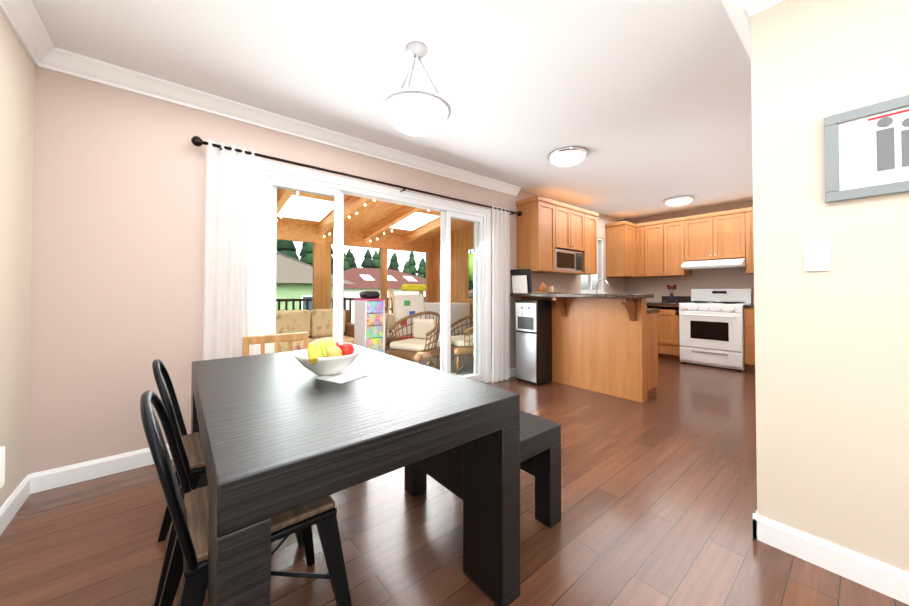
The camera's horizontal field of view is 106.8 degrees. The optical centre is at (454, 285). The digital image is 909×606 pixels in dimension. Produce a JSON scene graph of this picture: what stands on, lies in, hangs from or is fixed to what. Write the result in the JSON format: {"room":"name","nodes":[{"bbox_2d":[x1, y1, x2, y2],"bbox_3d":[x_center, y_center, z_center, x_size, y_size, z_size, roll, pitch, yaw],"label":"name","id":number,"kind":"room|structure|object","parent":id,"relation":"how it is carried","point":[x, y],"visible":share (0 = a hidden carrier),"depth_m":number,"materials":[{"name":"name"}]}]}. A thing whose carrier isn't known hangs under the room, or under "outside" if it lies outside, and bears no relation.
{"room":"dining room","nodes":[
{"label":"dining room","id":0,"kind":"room"},
{"bbox_2d":[0,10,34,506],"bbox_3d":[-0.789,-0.122,-0.103,0.120,2.440,5.190,1,-1,-39],"label":"wall","id":1,"kind":"structure","parent":0,"point":[17,88],"depth_m":1.66,"materials":[{"name":"beige paint"}]},
{"bbox_2d":[0,446,4,487],"bbox_3d":[-1.971,0.787,1.448,0.040,0.170,0.070,1,-1,-39],"label":"outlet","id":2,"kind":"object","parent":1,"relation":"attached to","point":[2,465],"visible":1,"depth_m":1.46,"materials":[{"name":"white plastic"}]},
{"bbox_2d":[0,474,30,534],"bbox_3d":[-0.737,1.046,-0.079,0.014,0.105,4.950,1,-1,-39],"label":"baseboard","id":3,"kind":"structure","parent":1,"relation":"attached to","point":[10,507],"depth_m":1.65,"materials":[{"name":"white wood"}]},
{"bbox_2d":[0,0,54,66],"bbox_3d":[-0.710,-1.294,-0.020,0.085,0.099,4.950,1,-1,-39],"label":"crown molding","id":4,"kind":"structure","parent":1,"relation":"attached to","point":[24,20],"depth_m":1.65,"materials":[{"name":"white"}]},
{"bbox_2d":[27,66,624,473],"bbox_3d":[0.427,-0.055,4.179,7.200,2.440,0.120,1,-1,-39],"label":"wall","id":5,"kind":"structure","parent":0,"point":[118,246],"depth_m":2.07,"materials":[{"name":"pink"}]},
{"bbox_2d":[27,444,172,493],"bbox_3d":[-1.921,1.081,2.143,1.010,0.105,0.014,1,-1,-39],"label":"baseboard","id":6,"kind":"structure","parent":5,"relation":"attached to","point":[68,475],"depth_m":1.97,"materials":[{"name":"white wood"}]},
{"bbox_2d":[35,47,520,195],"bbox_3d":[-0.724,-1.244,3.118,4.050,0.099,0.085,1,-1,-39],"label":"crown molding","id":7,"kind":"structure","parent":5,"relation":"attached to","point":[56,59],"depth_m":2.42,"materials":[{"name":"white"}]},
{"bbox_2d":[263,176,343,353],"bbox_3d":[-1.230,0.140,2.795,0.635,1.963,0.068,1,-1,-39],"label":"panel","id":8,"kind":"object","parent":5,"relation":"attached to","point":[267,255],"depth_m":2.66,"materials":[{"name":"white plastic"}]},
{"bbox_2d":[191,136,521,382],"bbox_3d":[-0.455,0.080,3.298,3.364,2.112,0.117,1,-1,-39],"label":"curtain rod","id":9,"kind":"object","parent":5,"relation":"attached to","point":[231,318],"visible":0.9,"depth_m":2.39,"materials":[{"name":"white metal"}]},
{"bbox_2d":[203,140,260,359],"bbox_3d":[-1.551,0.069,2.362,0.339,2.105,0.062,1,-1,-39],"label":"curtain","id":10,"kind":"object","parent":9,"relation":"hanging from","point":[232,201],"depth_m":2.36,"materials":[{"name":"white fabric"}]},
{"bbox_2d":[492,205,509,382],"bbox_3d":[0.558,0.096,4.097,0.330,2.105,0.062,1,-1,-39],"label":"curtain","id":11,"kind":"object","parent":9,"relation":"hanging from","point":[500,216],"depth_m":4.10,"materials":[{"name":"white fabric"}]},
{"bbox_2d":[259,160,490,382],"bbox_3d":[-0.558,0.107,3.359,2.480,2.090,0.132,1,-1,-39],"label":"door frame","id":12,"kind":"structure","parent":5,"relation":"attached to","point":[357,192],"depth_m":3.22,"materials":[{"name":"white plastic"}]},
{"bbox_2d":[440,211,482,381],"bbox_3d":[0.094,0.157,3.884,0.595,1.963,0.068,1,-1,-39],"label":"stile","id":13,"kind":"object","parent":5,"relation":"attached to","point":[448,290],"depth_m":3.74,"materials":[{"name":"white plastic"}]},
{"bbox_2d":[491,367,515,381],"bbox_3d":[0.666,1.114,4.271,0.570,0.105,0.014,1,-1,-39],"label":"baseboard","id":14,"kind":"structure","parent":5,"relation":"attached to","point":[512,372],"depth_m":4.33,"materials":[{"name":"white"}]},
{"bbox_2d":[516,195,559,273],"bbox_3d":[1.090,-0.646,4.435,0.417,0.930,0.339,1,-1,-39],"label":"upper cabinet","id":15,"kind":"object","parent":5,"relation":"attached to","point":[555,237],"depth_m":4.30,"materials":[{"name":"brown wood"}]},
{"bbox_2d":[556,201,575,250],"bbox_3d":[1.372,-0.803,4.669,0.422,0.610,0.339,1,-1,-39],"label":"upper cabinet","id":16,"kind":"object","parent":5,"relation":"attached to","point":[565,213],"depth_m":4.57,"materials":[{"name":"brown wood"}]},
{"bbox_2d":[560,251,575,274],"bbox_3d":[1.415,-0.340,4.694,0.470,0.285,0.304,1,-1,-39],"label":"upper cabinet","id":17,"kind":"object","parent":5,"relation":"attached to","point":[567,258],"depth_m":4.62,"materials":[{"name":"brown wood"}]},
{"bbox_2d":[555,249,581,271],"bbox_3d":[1.491,-0.339,4.755,0.665,0.285,0.306,1,-1,-39],"label":"microwave","id":18,"kind":"object","parent":17,"relation":"in","point":[566,260],"depth_m":4.62,"materials":[{"name":"silver glass"}]},
{"bbox_2d":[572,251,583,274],"bbox_3d":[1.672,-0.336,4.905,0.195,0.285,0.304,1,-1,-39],"label":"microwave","id":19,"kind":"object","parent":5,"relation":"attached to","point":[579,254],"depth_m":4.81,"materials":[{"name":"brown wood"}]},
{"bbox_2d":[576,207,587,250],"bbox_3d":[1.630,-0.799,4.881,0.359,0.610,0.339,1,-1,-39],"label":"upper cabinet","id":20,"kind":"object","parent":5,"relation":"attached to","point":[581,214],"depth_m":4.83,"materials":[{"name":"brown wood"}]},
{"bbox_2d":[584,211,597,274],"bbox_3d":[1.888,-0.636,5.091,0.417,0.930,0.339,1,-1,-39],"label":"upper cabinet","id":21,"kind":"object","parent":5,"relation":"attached to","point":[590,256],"depth_m":5.01,"materials":[{"name":"brown wood"}]},
{"bbox_2d":[540,270,583,273],"bbox_3d":[1.483,-0.186,4.763,0.725,0.020,0.320,1,-1,-39],"label":"shelf","id":22,"kind":"object","parent":21,"relation":"attached to","point":[555,271],"depth_m":4.68,"materials":[{"name":"brown wood"}]},
{"bbox_2d":[605,221,636,277],"bbox_3d":[2.953,-0.623,5.940,0.428,0.930,0.380,1,-1,-39],"label":"upper cabinet","id":23,"kind":"object","parent":5,"relation":"attached to","point":[621,237],"depth_m":5.83,"materials":[{"name":"brown wood"}]},
{"bbox_2d":[277,221,432,252],"bbox_3d":[-2.624,-0.903,5.619,5.500,0.320,0.100,1,-1,-39],"label":"beam","id":24,"kind":"structure","parent":0,"point":[354,238],"depth_m":6.19,"materials":[{"name":"brown wood"}]},
{"bbox_2d":[277,188,471,239],"bbox_3d":[-1.789,-1.248,4.609,5.700,0.522,3.330,1,-1,-39],"label":"roof","id":25,"kind":"structure","parent":0,"point":[370,214],"depth_m":5.53,"materials":[{"name":"brown wood"}]},
{"bbox_2d":[277,188,293,213],"bbox_3d":[-2.083,-1.171,4.171,0.090,0.570,3.030,1,-1,-39],"label":"beam","id":26,"kind":"structure","parent":25,"relation":"attached to","point":[287,194],"depth_m":4.24,"materials":[{"name":"brown wood"}]},
{"bbox_2d":[277,195,333,220],"bbox_3d":[-2.210,-1.130,4.993,0.700,0.125,0.900,1,-1,-39],"label":"skylight","id":27,"kind":"object","parent":25,"relation":"attached to","point":[321,212],"depth_m":4.98,"materials":[{"name":"white glass"}]},
{"bbox_2d":[317,195,366,234],"bbox_3d":[-1.427,-1.162,4.711,0.090,0.570,3.030,1,-1,-39],"label":"beam","id":28,"kind":"structure","parent":25,"relation":"attached to","point":[351,203],"depth_m":4.91,"materials":[{"name":"brown wood"}]},
{"bbox_2d":[277,191,429,241],"bbox_3d":[-1.371,-1.049,4.736,1.732,0.418,2.732,1,-1,-39],"label":"string lights","id":29,"kind":"object","parent":25,"relation":"hanging from","point":[291,203],"visible":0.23,"depth_m":4.93,"materials":[{"name":"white plastic"}]},
{"bbox_2d":[363,205,420,239],"bbox_3d":[-0.771,-1.154,5.251,0.090,0.570,3.030,1,-1,-39],"label":"beam","id":30,"kind":"structure","parent":25,"relation":"attached to","point":[396,216],"depth_m":5.57,"materials":[{"name":"brown wood"}]},
{"bbox_2d":[389,212,439,230],"bbox_3d":[-0.801,-1.135,5.957,0.700,0.125,0.900,1,-1,-39],"label":"skylight","id":31,"kind":"object","parent":25,"relation":"attached to","point":[417,221],"visible":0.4,"depth_m":5.99,"materials":[{"name":"white glass"}]},
{"bbox_2d":[403,217,457,243],"bbox_3d":[-0.114,-1.145,5.791,0.090,0.570,3.030,1,-1,-39],"label":"beam","id":32,"kind":"structure","parent":25,"relation":"attached to","point":[430,227],"depth_m":6.31,"materials":[{"name":"brown wood"}]},
{"bbox_2d":[32,0,752,220],"bbox_3d":[2.037,-1.356,2.242,7.440,0.100,5.190,1,-1,-39],"label":"ceiling","id":33,"kind":"structure","parent":0,"point":[647,104],"depth_m":2.08,"materials":[{"name":"white paint"}]},
{"bbox_2d":[381,41,450,135],"bbox_3d":[-0.211,-1.080,1.870,0.388,0.463,0.388,1,-1,-39],"label":"pendant lamp","id":34,"kind":"object","parent":33,"relation":"hanging from","point":[415,111],"visible":1,"depth_m":1.78,"materials":[{"name":"white glass"}]},
{"bbox_2d":[548,146,587,166],"bbox_3d":[1.107,-1.239,3.307,0.376,0.100,0.376,1,-1,-39],"label":"ceiling light","id":35,"kind":"object","parent":33,"relation":"attached to","point":[567,156],"visible":1,"depth_m":3.21,"materials":[{"name":"white glass"}]},
{"bbox_2d":[663,195,693,206],"bbox_3d":[3.260,-1.214,4.910,0.376,0.100,0.376,1,-1,-39],"label":"ceiling light","id":36,"kind":"object","parent":33,"relation":"attached to","point":[676,201],"visible":1,"depth_m":4.80,"materials":[{"name":"white glass"}]},
{"bbox_2d":[433,222,473,334],"bbox_3d":[0.469,-0.153,6.255,0.100,2.700,3.030,1,-1,-39],"label":"wall","id":37,"kind":"structure","parent":0,"point":[462,265],"depth_m":6.65,"materials":[{"name":"brown wood"}]},
{"bbox_2d":[0,347,908,605],"bbox_3d":[0.851,1.199,3.188,8.020,0.100,8.220,1,-1,-39],"label":"floor","id":38,"kind":"structure","parent":0,"point":[659,499],"depth_m":1.54,"materials":[{"name":"brown wood"}]},
{"bbox_2d":[152,359,302,605],"bbox_3d":[-0.985,0.709,1.478,0.514,0.828,0.456,1,-1,-39],"label":"metal chair","id":39,"kind":"object","parent":38,"relation":"on","point":[191,449],"visible":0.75,"depth_m":1.27,"materials":[{"name":"black metal"}]},
{"bbox_2d":[140,390,351,605],"bbox_3d":[-0.632,0.702,1.049,0.514,0.828,0.456,1,-1,-39],"label":"metal chair","id":40,"kind":"object","parent":38,"relation":"on","point":[189,513],"visible":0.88,"depth_m":0.98,"materials":[{"name":"black"}]},
{"bbox_2d":[242,332,307,355],"bbox_3d":[-1.145,0.740,2.252,0.430,0.790,0.430,1,-1,-39],"label":"end chair","id":41,"kind":"object","parent":38,"relation":"on","point":[261,340],"visible":0.19,"depth_m":2.38,"materials":[{"name":"brown wood"}]},
{"bbox_2d":[276,309,353,351],"bbox_3d":[-2.157,0.756,4.553,1.800,0.830,0.800,1,-1,-39],"label":"sofa","id":42,"kind":"object","parent":38,"relation":"on","point":[309,324],"visible":0.1,"depth_m":4.76,"materials":[{"name":"fabric"}]},
{"bbox_2d":[191,344,519,605],"bbox_3d":[-0.578,0.760,1.504,0.905,0.725,1.474,1,-1,-39],"label":"dining table","id":43,"kind":"object","parent":38,"relation":"on","point":[281,432],"visible":0.85,"depth_m":1.05,"materials":[{"name":"black wood"}]},
{"bbox_2d":[293,337,367,383],"bbox_3d":[-0.560,0.318,1.508,0.286,0.160,0.350,1,-1,-39],"label":"fruit bowl","id":44,"kind":"object","parent":43,"relation":"on","point":[329,359],"visible":1,"depth_m":1.44,"materials":[{"name":"white ceramic"}]},
{"bbox_2d":[354,291,384,352],"bbox_3d":[-1.093,0.617,4.340,0.270,1.100,0.325,1,-1,-39],"label":"tower","id":45,"kind":"object","parent":38,"relation":"on","point":[369,319],"visible":0.65,"depth_m":4.23,"materials":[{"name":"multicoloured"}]},
{"bbox_2d":[385,307,395,349],"bbox_3d":[-1.122,0.776,5.522,0.711,0.824,0.627,0,-1,-19],"label":"wicker chair","id":46,"kind":"object","parent":38,"relation":"on","point":[390,324],"visible":0.1,"depth_m":5.64,"materials":[{"name":"beige"}]},
{"bbox_2d":[387,329,395,337],"bbox_3d":[-1.106,0.780,5.476,0.480,0.090,0.490,0,-1,-19],"label":"cushion","id":47,"kind":"object","parent":46,"relation":"on","point":[388,334],"depth_m":5.27,"materials":[{"name":"beige fabric"}]},
{"bbox_2d":[385,284,431,364],"bbox_3d":[-0.712,0.581,5.097,0.580,1.203,0.551,1,-1,-39],"label":"easel","id":48,"kind":"object","parent":38,"relation":"on","point":[404,305],"visible":0.77,"depth_m":5.00,"materials":[{"name":"white wood"}]},
{"bbox_2d":[397,336,413,340],"bbox_3d":[-0.586,0.756,4.926,0.560,0.040,0.100,1,-1,-39],"label":"tray","id":49,"kind":"object","parent":48,"relation":"on","point":[405,337],"depth_m":4.78,"materials":[{"name":"red"}]},
{"bbox_2d":[387,311,439,369],"bbox_3d":[-0.488,0.759,4.430,0.711,0.824,0.627,-1,-1,31],"label":"wicker chair","id":50,"kind":"object","parent":38,"relation":"on","point":[421,345],"visible":0.79,"depth_m":4.33,"materials":[{"name":"beige wicker"}]},
{"bbox_2d":[390,338,439,351],"bbox_3d":[-0.513,0.763,4.388,0.480,0.090,0.490,-1,-1,31],"label":"cushion","id":51,"kind":"object","parent":50,"relation":"on","point":[411,344],"depth_m":4.24,"materials":[{"name":"beige fabric"}]},
{"bbox_2d":[425,302,469,346],"bbox_3d":[-0.167,0.759,6.352,0.660,0.880,0.650,1,-1,-39],"label":"freezer","id":52,"kind":"object","parent":38,"relation":"on","point":[459,307],"visible":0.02,"depth_m":6.14,"materials":[{"name":"white metal"}]},
{"bbox_2d":[451,314,473,373],"bbox_3d":[0.219,0.764,4.766,0.627,0.824,0.711,0,-1,-19],"label":"wicker chair","id":53,"kind":"object","parent":38,"relation":"on","point":[457,345],"depth_m":4.50,"materials":[{"name":"beige wicker"}]},
{"bbox_2d":[451,335,473,345],"bbox_3d":[0.174,0.769,4.750,0.490,0.090,0.480,0,-1,-19],"label":"cushion","id":54,"kind":"object","parent":53,"relation":"on","point":[455,341],"depth_m":4.52,"materials":[{"name":"beige fabric"}]},
{"bbox_2d":[404,410,560,527],"bbox_3d":[0.117,0.897,1.747,0.450,0.460,0.700,1,-1,-39],"label":"bench","id":55,"kind":"object","parent":38,"relation":"on","point":[540,449],"visible":0.46,"depth_m":1.59,"materials":[{"name":"black wood"}]},
{"bbox_2d":[516,300,551,385],"bbox_3d":[0.950,0.671,4.099,0.330,0.985,0.330,1,-1,-39],"label":"water cooler","id":56,"kind":"object","parent":38,"relation":"on","point":[533,341],"visible":1,"depth_m":3.99,"materials":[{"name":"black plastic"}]},
{"bbox_2d":[552,309,657,400],"bbox_3d":[1.568,0.728,4.055,0.280,0.870,1.498,1,-1,-39],"label":"base cabinet","id":57,"kind":"object","parent":38,"relation":"on","point":[607,344],"depth_m":3.58,"materials":[{"name":"brown wood"}]},
{"bbox_2d":[510,293,653,296],"bbox_3d":[1.340,0.110,3.846,0.450,0.040,1.548,1,-1,-39],"label":"countertop","id":58,"kind":"structure","parent":57,"relation":"on","point":[511,294],"depth_m":3.62,"materials":[{"name":"grey stone"}]},
{"bbox_2d":[510,269,560,293],"bbox_3d":[0.989,-0.057,4.183,0.327,0.304,0.551,1,-1,-39],"label":"items on the bar top","id":59,"kind":"object","parent":58,"relation":"on","point":[520,280],"visible":1,"depth_m":4.17,"materials":[{"name":"black plastic"}]},
{"bbox_2d":[531,292,560,293],"bbox_3d":[1.110,0.084,4.079,0.270,0.018,0.240,1,-1,-39],"label":"tray","id":60,"kind":"object","parent":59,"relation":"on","point":[531,292],"depth_m":3.98,"materials":[{"name":"brown wood"}]},
{"bbox_2d":[552,305,659,312],"bbox_3d":[1.583,0.273,4.067,0.310,0.040,1.510,1,-1,-39],"label":"trim","id":61,"kind":"structure","parent":57,"relation":"on","point":[553,306],"depth_m":3.60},
{"bbox_2d":[652,303,679,361],"bbox_3d":[3.515,0.751,5.538,0.685,0.871,0.482,1,-1,-39],"label":"base cabinet","id":62,"kind":"object","parent":38,"relation":"on","point":[668,334],"depth_m":5.31,"materials":[{"name":"brown wood"}]},
{"bbox_2d":[596,279,608,293],"bbox_3d":[2.422,0.083,5.529,0.021,0.375,0.214,1,-1,-39],"label":"faucet","id":63,"kind":"object","parent":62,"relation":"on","point":[601,279],"depth_m":5.56,"materials":[{"name":"silver metal"}]},
{"bbox_2d":[666,285,676,301],"bbox_3d":[3.591,0.128,5.575,0.151,0.294,0.151,1,-1,-39],"label":"flower vase","id":64,"kind":"object","parent":62,"relation":"on","point":[671,296],"visible":1,"depth_m":5.55,"materials":[{"name":"blue glass"}]},
{"bbox_2d":[679,289,751,370],"bbox_3d":[3.885,0.611,5.039,0.694,1.135,0.750,1,-1,-39],"label":"stove","id":65,"kind":"object","parent":38,"relation":"on","point":[711,326],"visible":0.98,"depth_m":4.88,"materials":[{"name":"white metal"}]},
{"bbox_2d":[679,302,746,305],"bbox_3d":[3.886,0.271,5.046,0.550,0.015,0.750,1,-1,-39],"label":"cooktop","id":66,"kind":"object","parent":65,"relation":"in","point":[688,303],"depth_m":4.94,"materials":[{"name":"white metal"}]},
{"bbox_2d":[743,304,754,371],"bbox_3d":[4.400,0.715,4.494,0.644,0.910,0.732,1,-1,-39],"label":"base cabinet","id":67,"kind":"object","parent":38,"relation":"on","point":[749,329],"visible":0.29,"depth_m":4.55,"materials":[{"name":"brown wood"}]},
{"bbox_2d":[625,201,753,303],"bbox_3d":[4.073,-0.035,5.508,0.120,2.440,2.700,1,-1,-39],"label":"wall","id":68,"kind":"structure","parent":0,"point":[736,278],"depth_m":5.58,"materials":[{"name":"beige paint"}]},
{"bbox_2d":[637,222,648,276],"bbox_3d":[3.363,-0.622,5.971,0.395,0.930,0.213,1,-1,-39],"label":"upper cabinet","id":69,"kind":"object","parent":68,"relation":"attached to","point":[642,228],"depth_m":5.85,"materials":[{"name":"brown wood"}]},
{"bbox_2d":[649,218,690,276],"bbox_3d":[3.606,-0.626,5.720,0.339,0.930,0.705,1,-1,-39],"label":"upper cabinet","id":70,"kind":"object","parent":68,"relation":"attached to","point":[665,248],"depth_m":5.59,"materials":[{"name":"brown wood"}]},
{"bbox_2d":[660,296,690,302],"bbox_3d":[3.781,0.229,5.745,0.020,0.100,0.451,1,-1,-39],"label":"backsplash","id":71,"kind":"structure","parent":68,"relation":"attached to","point":[665,299],"depth_m":5.69,"materials":[{"name":"stone"}]},
{"bbox_2d":[681,208,744,262],"bbox_3d":[4.033,-0.749,5.202,0.339,0.700,0.750,1,-1,-39],"label":"upper cabinet","id":72,"kind":"object","parent":68,"relation":"attached to","point":[717,235],"depth_m":5.09,"materials":[{"name":"brown wood"}]},
{"bbox_2d":[681,258,745,269],"bbox_3d":[3.963,-0.323,5.137,0.523,0.125,0.740,1,-1,-39],"label":"range hood","id":73,"kind":"object","parent":68,"relation":"attached to","point":[717,264],"visible":0.85,"depth_m":4.98,"materials":[{"name":"white metal"}]},
{"bbox_2d":[745,207,753,273],"bbox_3d":[4.383,-0.641,4.776,0.339,0.930,0.460,1,-1,-39],"label":"upper cabinet","id":74,"kind":"object","parent":68,"relation":"attached to","point":[749,241],"depth_m":4.77,"materials":[{"name":"brown wood"}]},
{"bbox_2d":[750,0,908,572],"bbox_3d":[2.147,-0.111,0.641,0.120,2.440,2.370,1,-1,-39],"label":"wall","id":75,"kind":"structure","parent":0,"point":[832,391],"depth_m":1.34,"materials":[{"name":"beige paint"}]},
{"bbox_2d":[748,0,786,17],"bbox_3d":[2.067,-1.284,0.595,0.085,0.099,2.370,1,-1,-39],"label":"crown molding","id":76,"kind":"structure","parent":75,"relation":"attached to","point":[756,7],"depth_m":1.50,"materials":[{"name":"white"}]},
{"bbox_2d":[804,240,830,270],"bbox_3d":[1.466,-0.119,1.364,0.010,0.120,0.074,1,-1,-39],"label":"switch plate","id":77,"kind":"object","parent":75,"relation":"attached to","point":[817,255],"visible":1,"depth_m":1.36,"materials":[{"name":"white plastic"}]},
{"bbox_2d":[753,513,908,604],"bbox_3d":[2.090,1.056,0.586,0.014,0.105,2.384,1,-1,-39],"label":"baseboard","id":78,"kind":"structure","parent":75,"relation":"attached to","point":[882,578],"depth_m":1.31,"materials":[{"name":"white wood"}]},
{"bbox_2d":[824,95,908,202],"bbox_3d":[1.693,-0.504,1.084,0.022,0.340,0.680,1,-1,-39],"label":"picture frame","id":79,"kind":"object","parent":75,"relation":"attached to","point":[866,151],"visible":1,"depth_m":1.26,"materials":[{"name":"grey"}]},
{"bbox_2d":[864,121,908,174],"bbox_3d":[1.693,-0.504,1.084,0.002,0.170,0.480,1,-1,-39],"label":"art","id":80,"kind":"object","parent":79,"relation":"attached to","point":[886,143],"depth_m":1.23,"materials":[{"name":"white paper"}]},
{"bbox_3d":[3.247,-0.074,3.003,4.580,2.440,0.120,1,-1,-39],"label":"wall","id":81,"kind":"structure","parent":0,"visible":0},
{"bbox_2d":[722,0,750,59],"bbox_3d":[3.056,-1.246,2.997,4.665,0.099,0.085,1,-1,-39],"label":"crown molding","id":82,"kind":"structure","parent":81,"relation":"attached to","point":[738,11],"depth_m":1.60,"materials":[{"name":"white"}]},
{"label":"outside","id":83,"kind":"structure","parent":0,"visible":0},
{"bbox_3d":[-36.764,5.006,51.515,130.000,0.200,113.500,1,-1,-39],"label":"ground","id":84,"kind":"structure","parent":83,"visible":0},
{"bbox_2d":[276,251,354,310],"bbox_3d":[-11.068,1.111,19.945,7.500,6.600,8.000,1,-1,-39],"label":"house","id":85,"kind":"structure","parent":84,"relation":"on","point":[298,276],"depth_m":17.96,"materials":[{"name":"green"}]},
{"bbox_2d":[343,268,425,323],"bbox_3d":[-7.849,1.465,32.948,14.000,6.300,10.000,1,-1,-39],"label":"house","id":86,"kind":"structure","parent":84,"relation":"on","point":[359,281],"depth_m":29.40,"materials":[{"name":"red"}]},
{"bbox_2d":[469,252,473,280],"bbox_3d":[3.200,-2.603,45.714,3.848,4.211,4.026,1,-1,-39],"label":"tree","id":87,"kind":"object","parent":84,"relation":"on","point":[471,265],"depth_m":44.47,"materials":[{"name":"green plant"}]},
{"bbox_3d":[2.288,0.649,5.700,0.780,1.080,0.120,1,-1,-39],"label":"wall","id":88,"kind":"structure","parent":0,"visible":0},
{"bbox_2d":[580,238,606,293],"bbox_3d":[2.307,-0.347,5.692,0.840,0.970,0.120,1,-1,-39],"label":"kitchen window","id":89,"kind":"structure","parent":88,"relation":"in","point":[599,267],"depth_m":5.91,"materials":[{"name":"white plastic"}]},
{"bbox_3d":[-2.624,0.977,5.590,5.500,0.420,0.100,1,-1,-39],"label":"wall","id":90,"kind":"structure","parent":0,"visible":0},
{"bbox_2d":[312,242,330,309],"bbox_3d":[-2.308,0.016,5.865,0.280,1.510,0.100,1,-1,-39],"label":"wall post","id":91,"kind":"object","parent":90,"relation":"on","point":[321,254],"depth_m":5.82,"materials":[{"name":"brown wood"}]},
{"bbox_2d":[380,248,386,312],"bbox_3d":[-1.389,0.028,6.621,0.100,1.510,0.100,1,-1,-39],"label":"wall post","id":92,"kind":"object","parent":90,"relation":"on","point":[383,273],"visible":0.57,"depth_m":6.59,"materials":[{"name":"brown wood"}]},
{"bbox_2d":[426,252,432,301],"bbox_3d":[-0.547,0.039,7.314,0.120,1.510,0.100,1,-1,-39],"label":"wall post","id":93,"kind":"object","parent":90,"relation":"on","point":[429,276],"visible":0.57,"depth_m":7.28,"materials":[{"name":"brown wood"}]},
{"bbox_3d":[-2.615,0.752,5.582,5.500,0.030,0.130,1,-1,-39],"label":"cap","id":94,"kind":"object","parent":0,"visible":0},
{"bbox_2d":[276,240,426,309],"bbox_3d":[-2.623,0.012,5.603,5.260,1.510,0.005,1,-1,-39],"label":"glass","id":95,"kind":"object","parent":94,"relation":"on","point":[331,268],"visible":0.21,"depth_m":5.98,"materials":[{"name":"clear glass"}]},
{"bbox_3d":[-1.854,1.278,6.931,8.600,0.100,1.000,1,-1,-39],"label":"floor","id":96,"kind":"structure","parent":0,"visible":0},
{"bbox_2d":[276,296,473,322],"bbox_3d":[-0.837,0.725,5.782,8.500,0.970,3.980,1,-1,-39],"label":"railing","id":97,"kind":"object","parent":96,"relation":"on","point":[286,301],"depth_m":6.60,"materials":[{"name":"brown"}]},
{"bbox_3d":[-19.142,-2.668,44.995,3.148,2.643,3.148,1,-1,-39],"label":"tier","id":98,"kind":"object","parent":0,"visible":0},
{"bbox_2d":[302,252,312,263],"bbox_3d":[-19.142,-4.223,45.019,2.461,2.643,2.461,1,-1,-39],"label":"tier","id":99,"kind":"object","parent":98,"relation":"on","point":[307,257],"depth_m":44.22,"materials":[{"name":"green plant"}]},
{"bbox_2d":[304,242,312,252],"bbox_3d":[-19.142,-5.778,45.043,1.774,2.644,1.774,1,-1,-39],"label":"tier","id":100,"kind":"object","parent":99,"relation":"on","point":[309,246],"depth_m":44.40,"materials":[{"name":"green plant"}]},
{"bbox_3d":[-11.438,-2.492,49.068,2.714,2.155,2.714,1,-1,-39],"label":"tier","id":101,"kind":"object","parent":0,"visible":0},
{"bbox_2d":[373,258,379,266],"bbox_3d":[-11.438,-3.760,49.088,1.943,2.155,1.942,1,-1,-39],"label":"tier","id":102,"kind":"object","parent":101,"relation":"on","point":[376,260],"depth_m":48.53,"materials":[{"name":"green plant"}]},
{"bbox_3d":[-9.822,-2.418,53.925,2.363,2.156,2.363,1,-1,-39],"label":"tier","id":103,"kind":"object","parent":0,"visible":0},
{"bbox_2d":[388,261,397,269],"bbox_3d":[-9.822,-3.685,53.945,1.709,2.156,1.709,1,-1,-39],"label":"tier","id":104,"kind":"object","parent":103,"relation":"on","point":[393,265],"depth_m":53.46,"materials":[{"name":"green plant"}]},
{"bbox_3d":[-7.593,-1.994,59.947,2.919,2.488,2.919,1,-1,-39],"label":"tier","id":105,"kind":"object","parent":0,"visible":0},
{"bbox_2d":[409,265,416,273],"bbox_3d":[-7.593,-3.457,59.970,2.289,2.488,2.289,1,-1,-39],"label":"tier","id":106,"kind":"object","parent":105,"relation":"on","point":[413,269],"depth_m":59.31,"materials":[{"name":"green plant"}]},
{"bbox_2d":[408,257,415,264],"bbox_3d":[-7.593,-4.920,59.993,1.660,2.488,1.660,1,-1,-39],"label":"tier","id":107,"kind":"object","parent":106,"relation":"on","point":[411,261],"depth_m":59.48,"materials":[{"name":"green plant"}]},
{"bbox_3d":[-13.952,-1.860,42.672,2.493,1.941,2.493,1,-1,-39],"label":"tier","id":108,"kind":"object","parent":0,"visible":0},
{"bbox_2d":[343,260,350,269],"bbox_3d":[-13.952,-3.001,42.690,1.796,1.941,1.796,1,-1,-39],"label":"tier","id":109,"kind":"object","parent":108,"relation":"on","point":[346,266],"depth_m":42.24,"materials":[{"name":"green plant"}]},
{"bbox_3d":[-11.453,-2.337,44.630,2.691,2.090,2.691,1,-1,-39],"label":"tier","id":110,"kind":"object","parent":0,"visible":0},
{"bbox_2d":[360,257,374,266],"bbox_3d":[-11.453,-3.566,44.649,1.928,2.090,1.928,1,-1,-39],"label":"tier","id":111,"kind":"object","parent":110,"relation":"on","point":[367,261],"depth_m":44.12,"materials":[{"name":"green plant"}]},
{"bbox_3d":[-13.786,-1.511,27.462,2.686,2.137,2.686,1,-1,-39],"label":"tier","id":112,"kind":"object","parent":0,"visible":0},
{"bbox_2d":[278,249,295,258],"bbox_3d":[-13.786,-2.768,27.482,2.114,2.137,2.114,1,-1,-39],"label":"tier","id":113,"kind":"object","parent":112,"relation":"on","point":[286,251],"depth_m":27.08,"materials":[{"name":"green plant"}]},
{"bbox_2d":[276,240,294,249],"bbox_3d":[-13.786,-4.025,27.501,1.543,2.137,1.543,1,-1,-39],"label":"tier","id":114,"kind":"object","parent":113,"relation":"on","point":[283,244],"depth_m":26.95,"materials":[{"name":"green plant"}]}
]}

